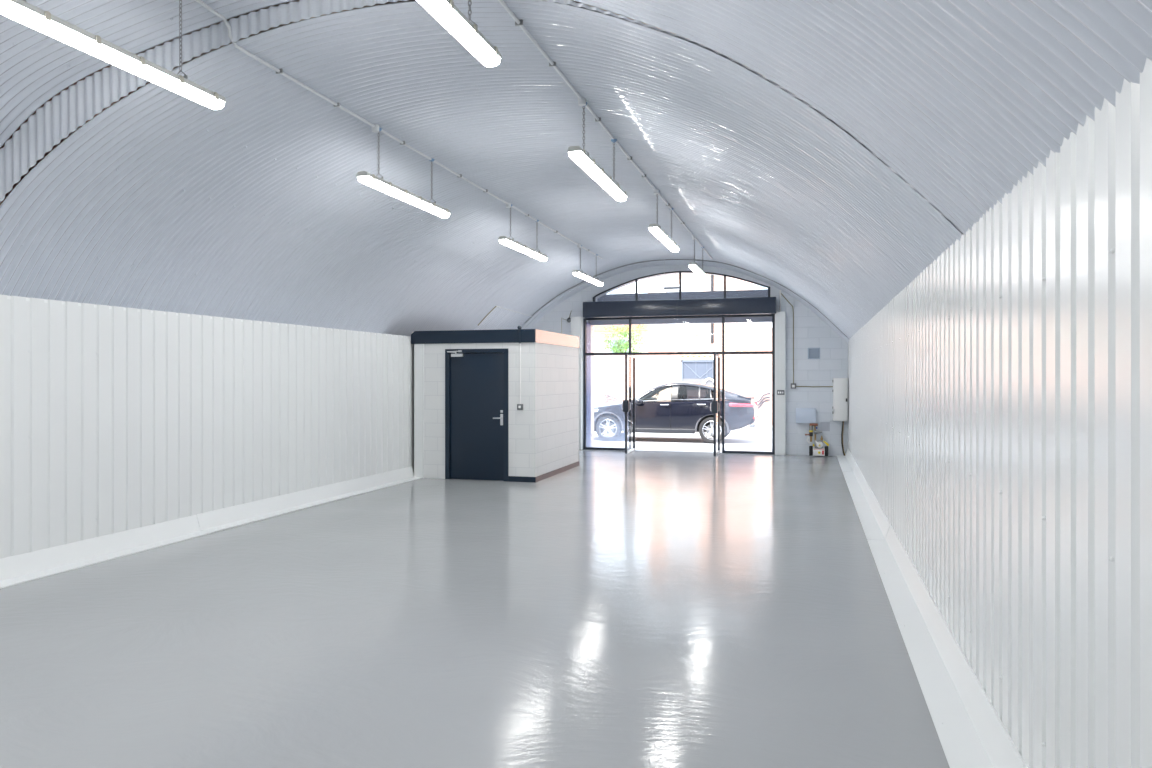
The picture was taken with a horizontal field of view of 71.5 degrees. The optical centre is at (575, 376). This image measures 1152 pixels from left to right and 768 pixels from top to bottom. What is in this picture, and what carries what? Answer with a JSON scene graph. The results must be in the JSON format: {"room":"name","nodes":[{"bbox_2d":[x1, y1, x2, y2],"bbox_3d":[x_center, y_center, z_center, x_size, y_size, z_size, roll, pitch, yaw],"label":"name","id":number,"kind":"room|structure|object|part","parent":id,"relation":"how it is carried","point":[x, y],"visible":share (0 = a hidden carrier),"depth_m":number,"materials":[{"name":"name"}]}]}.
{"room":"empty warehouse unit","nodes":[
{"label":"empty warehouse unit","id":0,"kind":"room"},
{"bbox_2d":[0,294,411,558],"bbox_3d":[-4.956,0.492,5.430,0.056,2.315,16.070,0,0,16],"label":"wall","id":1,"kind":"structure","parent":0,"point":[114,420],"depth_m":8.17,"materials":[{"name":"white metal"}]},
{"bbox_2d":[7,296,413,472],"bbox_3d":[-4.607,0.494,8.286,0.935,2.311,21.750,0,0,16],"label":"trim","id":2,"kind":"structure","parent":1,"relation":"attached to","point":[8,297],"depth_m":13.23,"materials":[{"name":"white metal"}]},
{"bbox_2d":[0,466,421,588],"bbox_3d":[-4.841,1.556,5.387,0.208,0.189,16.050,0,0,16],"label":"baseboard","id":3,"kind":"structure","parent":1,"relation":"attached to","point":[17,569],"depth_m":8.12,"materials":[{"name":"white paint"}]},
{"bbox_2d":[0,0,792,204],"bbox_3d":[-1.021,-0.875,7.428,9.100,5.650,22.300,0,0,16],"label":"wall","id":4,"kind":"structure","parent":0,"point":[171,40],"depth_m":8.06,"materials":[{"name":"grey metal"}]},
{"bbox_2d":[0,0,962,232],"bbox_3d":[-1.537,-1.591,5.469,8.005,2.093,0.020,0,0,18],"label":"trim","id":5,"kind":"structure","parent":4,"relation":"attached to","point":[69,110],"depth_m":6.10,"materials":[{"name":"grey metal"}]},
{"bbox_2d":[497,306,531,316],"bbox_3d":[-1.306,-1.400,17.111,0.022,0.075,2.141,0,0,16],"label":"trim","id":6,"kind":"structure","parent":4,"relation":"attached to","point":[497,306],"depth_m":17.05,"materials":[{"name":"grey metal"}]},
{"bbox_2d":[0,449,949,767],"bbox_3d":[-1.043,1.800,7.263,8.250,0.300,21.970,0,0,16],"label":"floor","id":7,"kind":"structure","parent":0,"point":[636,608],"depth_m":5.15,"materials":[{"name":"grey concrete"}]},
{"bbox_2d":[805,423,828,455],"bbox_3d":[5.015,1.304,16.649,0.481,0.669,0.185,0,0,16],"label":"pump","id":8,"kind":"object","parent":7,"relation":"on","point":[818,450],"visible":1,"depth_m":16.60,"materials":[{"name":"multicoloured"}]},
{"bbox_2d":[809,446,812,455],"bbox_3d":[4.901,1.536,16.685,0.080,0.203,0.080,0,0,16],"label":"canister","id":9,"kind":"object","parent":8,"relation":"on","point":[810,447],"depth_m":16.65,"materials":[{"name":"plastic"}]},
{"bbox_2d":[825,446,828,455],"bbox_3d":[5.199,1.536,16.599,0.080,0.203,0.080,0,0,16],"label":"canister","id":10,"kind":"object","parent":8,"relation":"on","point":[826,447],"depth_m":16.57,"materials":[{"name":"plastic"}]},
{"bbox_2d":[424,342,537,478],"bbox_3d":[-1.542,0.550,12.858,1.915,2.200,0.140,0,0,16],"label":"wall","id":11,"kind":"structure","parent":0,"point":[522,424],"depth_m":12.65,"materials":[{"name":"white paint"}]},
{"bbox_2d":[414,344,423,477],"bbox_3d":[-2.557,0.552,13.101,0.170,2.195,0.080,0,0,16],"label":"trim","id":12,"kind":"structure","parent":11,"relation":"attached to","point":[418,348],"depth_m":13.07,"materials":[{"name":"white paint"}]},
{"bbox_2d":[411,329,535,343],"bbox_3d":[-1.666,-0.646,12.806,2.147,0.208,0.030,0,0,16],"label":"fascia","id":13,"kind":"object","parent":11,"relation":"attached to","point":[507,335],"visible":1,"depth_m":12.78,"materials":[{"name":"blue paint"}]},
{"bbox_2d":[445,349,507,480],"bbox_3d":[-1.592,0.600,12.791,1.087,2.100,0.218,0,0,16],"label":"door","id":14,"kind":"structure","parent":11,"relation":"in","point":[476,380],"depth_m":12.80,"materials":[{"name":"blue paint"}]},
{"bbox_3d":[-1.178,0.675,12.680,0.044,0.180,0.012,0,0,16],"label":"handle plate","id":15,"kind":"part","parent":14,"relation":"part of","materials":[{"name":"metal"}]},
{"bbox_2d":[517,325,522,409],"bbox_3d":[-0.883,-0.147,12.554,0.090,1.325,0.077,0,0,16],"label":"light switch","id":16,"kind":"object","parent":11,"relation":"attached to","point":[519,406],"visible":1,"depth_m":12.56,"materials":[{"name":"grey metal"}]},
{"bbox_2d":[508,476,535,482],"bbox_3d":[-0.851,1.607,12.578,0.455,0.085,0.014,0,0,16],"label":"baseboard","id":17,"kind":"structure","parent":11,"relation":"attached to","point":[510,478],"depth_m":12.58,"materials":[{"name":"blue paint"}]},
{"bbox_2d":[538,343,578,475],"bbox_3d":[-1.302,0.550,14.080,2.135,2.200,2.340,0,0,16],"label":"wall","id":18,"kind":"structure","parent":0,"point":[558,366],"depth_m":13.70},
{"bbox_2d":[536,329,578,347],"bbox_3d":[-0.291,-0.646,13.714,0.012,0.208,2.480,0,0,16],"label":"fascia","id":19,"kind":"object","parent":18,"relation":"attached to","point":[546,337],"visible":1,"depth_m":13.56,"materials":[{"name":"beige paint"}]},
{"bbox_2d":[536,461,578,481],"bbox_3d":[-0.290,1.609,13.714,0.014,0.082,2.480,0,0,16],"label":"baseboard","id":20,"kind":"structure","parent":18,"relation":"attached to","point":[570,466],"depth_m":13.55,"materials":[{"name":"brown paint"}]},
{"bbox_2d":[0,0,1151,338],"bbox_3d":[-1.120,-1.597,6.991,8.064,2.110,21.580,0,0,16],"label":"ceiling","id":21,"kind":"structure","parent":0,"point":[256,207],"depth_m":6.83,"materials":[{"name":"grey metal"}]},
{"bbox_2d":[0,0,225,109],"bbox_3d":[-2.775,-2.233,4.793,0.136,0.698,1.800,0,0,16],"label":"light","id":22,"kind":"object","parent":21,"relation":"hanging from","point":[21,11],"visible":1,"depth_m":4.71,"materials":[{"name":"white plastic"}]},
{"bbox_3d":[-2.625,-2.296,5.311,0.018,0.539,0.018,0,0,-29],"label":"chain","id":23,"kind":"part","parent":22,"relation":"part of","materials":[{"name":"metal"}]},
{"bbox_2d":[194,0,602,258],"bbox_3d":[-2.226,-2.469,6.685,0.072,0.228,19.800,0,0,16],"label":"cable conduit","id":24,"kind":"object","parent":21,"relation":"attached to","point":[375,128],"visible":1,"depth_m":7.31,"materials":[{"name":"metal"}]},
{"bbox_2d":[356,127,450,217],"bbox_3d":[-1.747,-2.118,8.336,0.136,0.588,1.800,0,0,16],"label":"light","id":25,"kind":"object","parent":21,"relation":"hanging from","point":[371,180],"visible":0.98,"depth_m":8.10,"materials":[{"name":"white plastic"}]},
{"bbox_3d":[-1.914,-2.182,7.760,0.018,0.429,0.018,0,0,-29],"label":"chain","id":26,"kind":"part","parent":25,"relation":"part of","materials":[{"name":"metal"}]},
{"bbox_2d":[358,176,449,217],"bbox_3d":[-1.747,-1.851,8.336,0.112,0.053,1.788,0,0,16],"label":"diffuser","id":27,"kind":"object","parent":25,"relation":"attached to","point":[387,187],"depth_m":8.15,"materials":[{"name":"white plastic"}]},
{"bbox_3d":[-1.597,-2.182,8.855,0.018,0.429,0.018,0,0,-29],"label":"chain","id":28,"kind":"part","parent":25,"relation":"part of","materials":[{"name":"metal"}]},
{"bbox_2d":[417,0,501,66],"bbox_3d":[-0.772,-2.205,4.160,0.136,0.532,1.800,0,0,16],"label":"light","id":29,"kind":"object","parent":21,"relation":"hanging from","point":[467,33],"visible":1,"depth_m":4.54,"materials":[{"name":"white plastic"}]},
{"bbox_3d":[-0.622,-2.269,4.678,0.018,0.374,0.018,0,0,-29],"label":"chain","id":30,"kind":"part","parent":29,"relation":"part of","materials":[{"name":"metal"}]},
{"bbox_2d":[478,306,496,325],"bbox_3d":[-1.796,-1.236,16.139,0.419,0.402,0.024,0,0,16],"label":"trim","id":31,"kind":"structure","parent":21,"relation":"attached to","point":[495,306],"depth_m":16.13,"materials":[{"name":"grey metal"}]},
{"bbox_2d":[474,307,529,329],"bbox_3d":[-1.559,-1.136,17.189,0.530,0.585,2.150,0,0,16],"label":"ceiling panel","id":32,"kind":"structure","parent":21,"relation":"attached to","point":[508,313],"depth_m":16.95,"materials":[{"name":"white metal"}]},
{"bbox_2d":[499,204,547,260],"bbox_3d":[-0.750,-2.118,11.775,0.136,0.588,1.800,0,0,16],"label":"light","id":33,"kind":"object","parent":21,"relation":"hanging from","point":[512,243],"visible":1,"depth_m":11.55,"materials":[{"name":"white plastic"}]},
{"bbox_2d":[499,239,546,260],"bbox_3d":[-0.750,-1.851,11.775,0.112,0.053,1.788,0,0,16],"label":"diffuser","id":34,"kind":"object","parent":33,"relation":"attached to","point":[511,243],"depth_m":11.59,"materials":[{"name":"white plastic"}]},
{"bbox_2d":[573,245,603,285],"bbox_3d":[0.247,-2.118,15.213,0.136,0.588,1.800,0,0,16],"label":"light","id":35,"kind":"object","parent":21,"relation":"hanging from","point":[580,274],"visible":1,"depth_m":14.98,"materials":[{"name":"white plastic"}]},
{"bbox_2d":[573,272,602,285],"bbox_3d":[0.247,-1.851,15.213,0.112,0.053,1.788,0,0,16],"label":"diffuser","id":36,"kind":"object","parent":35,"relation":"attached to","point":[582,275],"depth_m":15.04,"materials":[{"name":"white plastic"}]},
{"bbox_2d":[568,102,626,200],"bbox_3d":[0.236,-2.139,7.636,0.136,0.560,1.800,0,0,16],"label":"light","id":37,"kind":"object","parent":21,"relation":"hanging from","point":[579,155],"visible":1,"depth_m":7.35,"materials":[{"name":"white plastic"}]},
{"bbox_3d":[0.069,-2.203,7.060,0.018,0.401,0.018,0,0,-29],"label":"chain","id":38,"kind":"part","parent":37,"relation":"part of","materials":[{"name":"metal"}]},
{"bbox_2d":[569,151,626,200],"bbox_3d":[0.236,-1.885,7.636,0.112,0.053,1.788,0,0,16],"label":"diffuser","id":39,"kind":"object","parent":37,"relation":"attached to","point":[588,164],"depth_m":7.42,"materials":[{"name":"white plastic"}]},
{"bbox_3d":[0.387,-2.203,8.155,0.018,0.401,0.018,0,0,-29],"label":"chain","id":40,"kind":"part","parent":37,"relation":"part of","materials":[{"name":"metal"}]},
{"bbox_2d":[498,0,712,258],"bbox_3d":[-0.084,-2.436,6.532,0.072,0.107,20.700,0,0,16],"label":"cable conduit","id":41,"kind":"object","parent":21,"relation":"attached to","point":[581,101],"visible":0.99,"depth_m":6.97,"materials":[{"name":"metal"}]},
{"bbox_2d":[648,191,678,251],"bbox_3d":[1.233,-2.153,11.075,0.136,0.588,1.800,0,0,16],"label":"light","id":42,"kind":"object","parent":21,"relation":"hanging from","point":[655,229],"visible":0.97,"depth_m":10.76,"materials":[{"name":"white plastic"}]},
{"bbox_3d":[1.066,-2.216,10.498,0.018,0.429,0.018,0,0,-29],"label":"chain","id":43,"kind":"part","parent":42,"relation":"part of","materials":[{"name":"metal"}]},
{"bbox_2d":[649,227,678,251],"bbox_3d":[1.233,-1.885,11.075,0.112,0.053,1.788,0,0,16],"label":"diffuser","id":44,"kind":"object","parent":42,"relation":"attached to","point":[658,232],"depth_m":10.88,"materials":[{"name":"white plastic"}]},
{"bbox_2d":[664,282,679,288],"bbox_3d":[2.046,-2.207,17.107,0.340,0.654,0.060,0,0,16],"label":"bar","id":45,"kind":"object","parent":21,"relation":"hanging from","point":[667,282],"visible":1,"depth_m":17.08,"materials":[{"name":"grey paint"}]},
{"bbox_2d":[689,239,707,279],"bbox_3d":[2.231,-2.153,14.513,0.136,0.588,1.800,0,0,16],"label":"light","id":46,"kind":"object","parent":21,"relation":"hanging from","point":[700,272],"visible":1,"depth_m":14.19,"materials":[{"name":"white plastic"}]},
{"bbox_2d":[689,265,707,279],"bbox_3d":[2.231,-1.885,14.513,0.112,0.053,1.788,0,0,16],"label":"diffuser","id":47,"kind":"object","parent":46,"relation":"attached to","point":[695,268],"depth_m":14.33,"materials":[{"name":"white plastic"}]},
{"bbox_2d":[531,265,847,455],"bbox_3d":[2.022,-0.800,17.921,8.500,5.500,0.450,0,0,16],"label":"wall","id":48,"kind":"structure","parent":0,"point":[810,331],"depth_m":16.89,"materials":[{"name":"grey paint"}]},
{"bbox_2d":[561,312,570,333],"bbox_3d":[-0.226,-1.236,18.293,0.247,0.572,0.080,0,0,16],"label":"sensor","id":49,"kind":"object","parent":48,"relation":"attached to","point":[569,318],"visible":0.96,"depth_m":18.29,"materials":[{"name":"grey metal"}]},
{"bbox_2d":[571,316,582,449],"bbox_3d":[0.015,0.140,18.193,0.246,3.020,0.145,0,0,16],"label":"pier","id":50,"kind":"structure","parent":48,"relation":"attached to","point":[576,322],"depth_m":18.13,"materials":[{"name":"white paint"}]},
{"bbox_2d":[586,322,590,446],"bbox_3d":[0.273,0.200,18.480,0.050,2.900,0.350,0,0,16],"label":"guide","id":51,"kind":"object","parent":48,"relation":"attached to","point":[588,325],"visible":0.79,"depth_m":18.44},
{"bbox_2d":[591,325,593,446],"bbox_3d":[0.032,-0.800,18.889,0.740,5.500,0.299,0,0,16],"label":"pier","id":52,"kind":"object","parent":48,"relation":"attached to","point":[592,326],"visible":0.07,"depth_m":18.79,"materials":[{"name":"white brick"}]},
{"bbox_2d":[583,314,774,453],"bbox_3d":[2.214,0.155,17.683,4.243,2.990,0.070,0,0,16],"label":"window","id":53,"kind":"structure","parent":48,"relation":"in","point":[723,317],"depth_m":17.58,"materials":[{"name":"clear glass"}]},
{"bbox_3d":[0.712,1.625,18.119,1.005,0.050,0.055,0,0,16],"label":"rail","id":54,"kind":"part","parent":53,"relation":"part of","materials":[{"name":"metal"}]},
{"bbox_2d":[622,355,634,453],"bbox_3d":[1.182,0.569,17.485,0.186,2.138,0.895,0,0,16],"label":"door","id":55,"kind":"structure","parent":53,"relation":"attached to","point":[625,404],"depth_m":17.09,"materials":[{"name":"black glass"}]},
{"bbox_2d":[710,354,719,455],"bbox_3d":[2.986,0.569,16.962,0.186,2.138,0.895,0,0,16],"label":"door","id":56,"kind":"structure","parent":53,"relation":"attached to","point":[716,403],"depth_m":16.91,"materials":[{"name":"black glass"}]},
{"bbox_3d":[2.990,0.578,16.979,0.001,2.025,0.760,0,0,16],"label":"pane","id":57,"kind":"part","parent":56,"relation":"part of","materials":[{"name":"clear glass"}]},
{"bbox_3d":[3.713,1.625,17.248,1.012,0.050,0.055,0,0,16],"label":"rail","id":58,"kind":"part","parent":53,"relation":"part of","materials":[{"name":"metal"}]},
{"bbox_2d":[583,297,775,317],"bbox_3d":[2.207,-1.510,17.494,4.215,0.350,0.258,0,0,16],"label":"box","id":59,"kind":"object","parent":48,"relation":"attached to","point":[750,305],"visible":1,"depth_m":17.36,"materials":[{"name":"metal"}]},
{"bbox_2d":[588,289,771,325],"bbox_3d":[2.347,-1.565,18.147,4.800,0.710,0.175,0,0,16],"label":"fascia","id":60,"kind":"object","parent":48,"relation":"attached to","point":[731,293],"visible":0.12,"depth_m":18.04,"materials":[{"name":"grey metal"}]},
{"bbox_2d":[593,271,769,301],"bbox_3d":[2.274,-1.983,17.666,3.927,0.725,0.060,0,0,16],"label":"window","id":61,"kind":"structure","parent":48,"relation":"in","point":[679,272],"depth_m":17.65,"materials":[{"name":"black metal"}]},
{"bbox_3d":[2.274,-1.772,17.666,3.927,0.305,0.060,0,0,16],"label":"frame","id":62,"kind":"part","parent":61,"relation":"part of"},
{"bbox_2d":[522,260,848,343],"bbox_3d":[2.043,-1.517,17.472,7.790,2.031,0.400,0,0,16],"label":"trim","id":63,"kind":"structure","parent":48,"relation":"attached to","point":[539,314],"depth_m":17.56,"materials":[{"name":"white metal"}]},
{"bbox_2d":[779,290,780,311],"bbox_3d":[4.340,-1.615,16.994,0.034,0.470,0.032,0,0,16],"label":"conduit","id":64,"kind":"object","parent":48,"relation":"attached to","point":[779,290],"visible":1,"depth_m":16.98,"materials":[{"name":"grey metal"}]},
{"bbox_2d":[775,312,785,454],"bbox_3d":[4.326,0.135,16.943,0.218,3.030,0.145,0,0,16],"label":"door frame","id":65,"kind":"structure","parent":48,"relation":"attached to","point":[780,317],"depth_m":16.88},
{"bbox_2d":[777,390,783,394],"bbox_3d":[4.313,0.325,16.855,0.150,0.100,0.042,0,0,16],"label":"outlet","id":66,"kind":"object","parent":48,"relation":"attached to","point":[779,392],"visible":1,"depth_m":16.84,"materials":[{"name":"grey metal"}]},
{"bbox_2d":[781,293,795,388],"bbox_3d":[4.490,-0.776,16.934,0.327,2.041,0.072,0,0,16],"label":"conduit","id":67,"kind":"object","parent":48,"relation":"attached to","point":[793,385],"visible":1,"depth_m":16.91,"materials":[{"name":"grey metal"}]},
{"bbox_2d":[796,408,815,422],"bbox_3d":[4.828,0.812,16.809,0.400,0.315,0.122,0,0,16],"label":"meter box","id":68,"kind":"object","parent":48,"relation":"attached to","point":[803,415],"visible":1,"depth_m":16.75,"materials":[{"name":"grey plastic"}]},
{"bbox_2d":[808,348,819,358],"bbox_3d":[5.001,-0.496,16.814,0.250,0.240,0.018,0,0,16],"label":"air vent","id":69,"kind":"object","parent":48,"relation":"in","point":[813,353],"visible":1,"depth_m":16.81,"materials":[{"name":"grey metal"}]},
{"bbox_2d":[796,386,832,386],"bbox_3d":[5.012,0.202,16.799,0.750,0.029,0.021,0,0,16],"label":"conduit","id":70,"kind":"object","parent":48,"relation":"attached to","point":[796,386],"visible":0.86,"depth_m":16.79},
{"bbox_2d":[820,422,829,430],"bbox_3d":[5.216,1.040,16.756,0.188,0.186,0.008,0,0,16],"label":"wall patch","id":71,"kind":"structure","parent":48,"relation":"attached to","point":[824,426],"depth_m":16.75,"materials":[{"name":"grey paint"}]},
{"bbox_2d":[848,58,1151,767],"bbox_3d":[2.649,0.427,6.182,0.056,2.445,21.750,0,0,16],"label":"wall","id":72,"kind":"structure","parent":0,"point":[1000,403],"depth_m":2.87,"materials":[{"name":"white metal"}]},
{"bbox_2d":[832,378,847,420],"bbox_3d":[5.465,0.465,16.563,0.300,0.890,0.240,0,0,16],"label":"electrical box","id":73,"kind":"object","parent":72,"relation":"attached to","point":[840,385],"visible":1,"depth_m":16.46,"materials":[{"name":"white paint"}]},
{"bbox_2d":[841,421,844,455],"bbox_3d":[5.537,1.266,16.559,0.089,0.743,0.046,0,0,42],"label":"power cable","id":74,"kind":"object","parent":73,"relation":"hanging from","point":[842,421],"visible":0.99,"depth_m":16.57,"materials":[{"name":"black plastic"}]},
{"bbox_2d":[837,449,1027,767],"bbox_3d":[2.517,1.565,6.210,0.233,0.169,21.730,0,0,16],"label":"baseboard","id":75,"kind":"structure","parent":72,"relation":"attached to","point":[971,733],"depth_m":4.52,"materials":[{"name":"white paint"}]},
{"label":"outside","id":76,"kind":"structure","parent":0,"visible":0},
{"bbox_2d":[738,425,771,430],"bbox_3d":[1.716,1.830,31.051,46.000,0.200,4.600,0,0,16],"label":"pavement","id":77,"kind":"structure","parent":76,"point":[758,427],"depth_m":27.41,"materials":[{"name":"concrete"}]},
{"bbox_2d":[594,355,647,404],"bbox_3d":[-6.060,0.455,32.493,18.260,2.550,0.300,0,0,16],"label":"wall","id":78,"kind":"structure","parent":77,"relation":"on","point":[609,370],"depth_m":30.16,"materials":[{"name":"white paint"}]},
{"bbox_2d":[604,394,617,402],"bbox_3d":[1.320,0.830,30.212,0.546,0.340,0.029,0,0,16],"label":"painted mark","id":79,"kind":"object","parent":78,"relation":"attached to","point":[607,395],"visible":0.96,"depth_m":30.25,"materials":[{"name":"white paint"}]},
{"bbox_2d":[594,325,647,352],"bbox_3d":[2.065,-0.293,33.016,2.542,4.054,2.186,0,0,16],"label":"tree","id":80,"kind":"object","parent":77,"relation":"on","point":[619,348],"visible":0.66,"depth_m":32.91,"materials":[{"name":"green plant"}]},
{"bbox_2d":[648,273,771,424],"bbox_3d":[12.181,-1.345,27.157,20.130,6.150,0.850,0,0,16],"label":"brick building","id":81,"kind":"structure","parent":77,"relation":"on","point":[747,374],"depth_m":29.21,"materials":[{"name":"white paint"}]},
{"bbox_3d":[3.924,-1.620,29.510,1.440,0.140,0.210,0,0,16],"label":"window sill","id":82,"kind":"part","parent":81,"relation":"part of","materials":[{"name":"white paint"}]},
{"bbox_3d":[4.546,-0.075,29.340,1.388,1.110,0.050,0,0,16],"label":"batten frame","id":83,"kind":"part","parent":81,"relation":"part of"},
{"bbox_3d":[6.950,-1.820,28.632,1.440,0.140,0.210,0,0,16],"label":"window sill","id":84,"kind":"part","parent":81,"relation":"part of","materials":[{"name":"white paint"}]},
{"bbox_3d":[6.968,-2.880,28.695,0.960,0.880,0.020,0,0,16],"label":"pane","id":85,"kind":"part","parent":81,"relation":"part of","materials":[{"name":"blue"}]},
{"bbox_2d":[756,393,769,407],"bbox_3d":[6.663,0.866,28.652,0.590,0.619,0.042,0,0,16],"label":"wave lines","id":86,"kind":"object","parent":81,"relation":"attached to","point":[766,393],"visible":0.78,"depth_m":28.63,"materials":[{"name":"red paint"}]},
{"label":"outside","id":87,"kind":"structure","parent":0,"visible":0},
{"bbox_2d":[594,430,771,451],"bbox_3d":[-0.363,1.880,23.881,46.000,0.100,10.330,0,0,16],"label":"street","id":88,"kind":"structure","parent":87,"point":[737,440],"depth_m":22.35,"materials":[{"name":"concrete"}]},
{"bbox_2d":[594,382,758,443],"bbox_3d":[2.702,0.986,23.227,5.000,1.689,2.310,0,0,16],"label":"car","id":89,"kind":"object","parent":88,"relation":"on","point":[688,411],"visible":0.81,"depth_m":22.27,"materials":[{"name":"blue paint"}]},
{"bbox_3d":[0.903,1.255,22.733,0.921,0.542,0.045,0,0,16],"label":"wheel arch trim","id":90,"kind":"part","parent":89,"relation":"part of","materials":[{"name":"metal"}]},
{"bbox_2d":[635,399,642,404],"bbox_3d":[1.763,0.695,22.431,0.250,0.170,0.259,0,0,16],"label":"mirror","id":91,"kind":"object","parent":89,"relation":"attached to","point":[637,401],"depth_m":22.34,"materials":[{"name":"silver plastic"}]},
{"bbox_3d":[2.776,0.659,22.265,2.402,0.130,0.022,0,0,16],"label":"waist trim","id":92,"kind":"part","parent":89,"relation":"part of","materials":[{"name":"silver metal"}]},
{"bbox_3d":[3.123,0.498,22.318,3.445,0.653,0.299,0,0,16],"label":"roof rail","id":93,"kind":"part","parent":89,"relation":"part of","materials":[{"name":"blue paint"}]},
{"bbox_3d":[3.544,0.498,23.769,3.445,0.653,0.299,0,0,16],"label":"roof rail","id":94,"kind":"part","parent":89,"relation":"part of","materials":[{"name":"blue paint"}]},
{"bbox_3d":[3.722,1.255,21.916,0.921,0.542,0.045,0,0,16],"label":"wheel arch trim","id":95,"kind":"part","parent":89,"relation":"part of","materials":[{"name":"metal"}]},
{"bbox_2d":[729,403,753,406],"bbox_3d":[4.503,0.759,21.743,0.670,0.107,0.091,0,0,-1],"label":"tail lamp","id":96,"kind":"object","parent":89,"relation":"attached to","point":[730,404],"depth_m":21.72,"materials":[{"name":"red plastic"}]},
{"bbox_2d":[643,450,721,452],"bbox_3d":[2.967,1.742,18.309,7.500,0.175,1.479,0,0,16],"label":"ramp","id":97,"kind":"object","parent":88,"relation":"on","point":[643,450],"visible":0.06,"depth_m":17.93,"materials":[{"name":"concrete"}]},
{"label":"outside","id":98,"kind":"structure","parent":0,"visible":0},
{"bbox_2d":[594,325,647,352],"bbox_3d":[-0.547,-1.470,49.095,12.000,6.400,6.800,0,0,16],"label":"house","id":99,"kind":"structure","parent":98,"point":[598,329],"depth_m":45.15,"materials":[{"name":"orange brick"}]},
{"bbox_3d":[2.502,-1.520,45.072,1.100,1.100,0.030,0,0,16],"label":"pane","id":100,"kind":"part","parent":99,"relation":"part of","materials":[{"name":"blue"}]}
]}

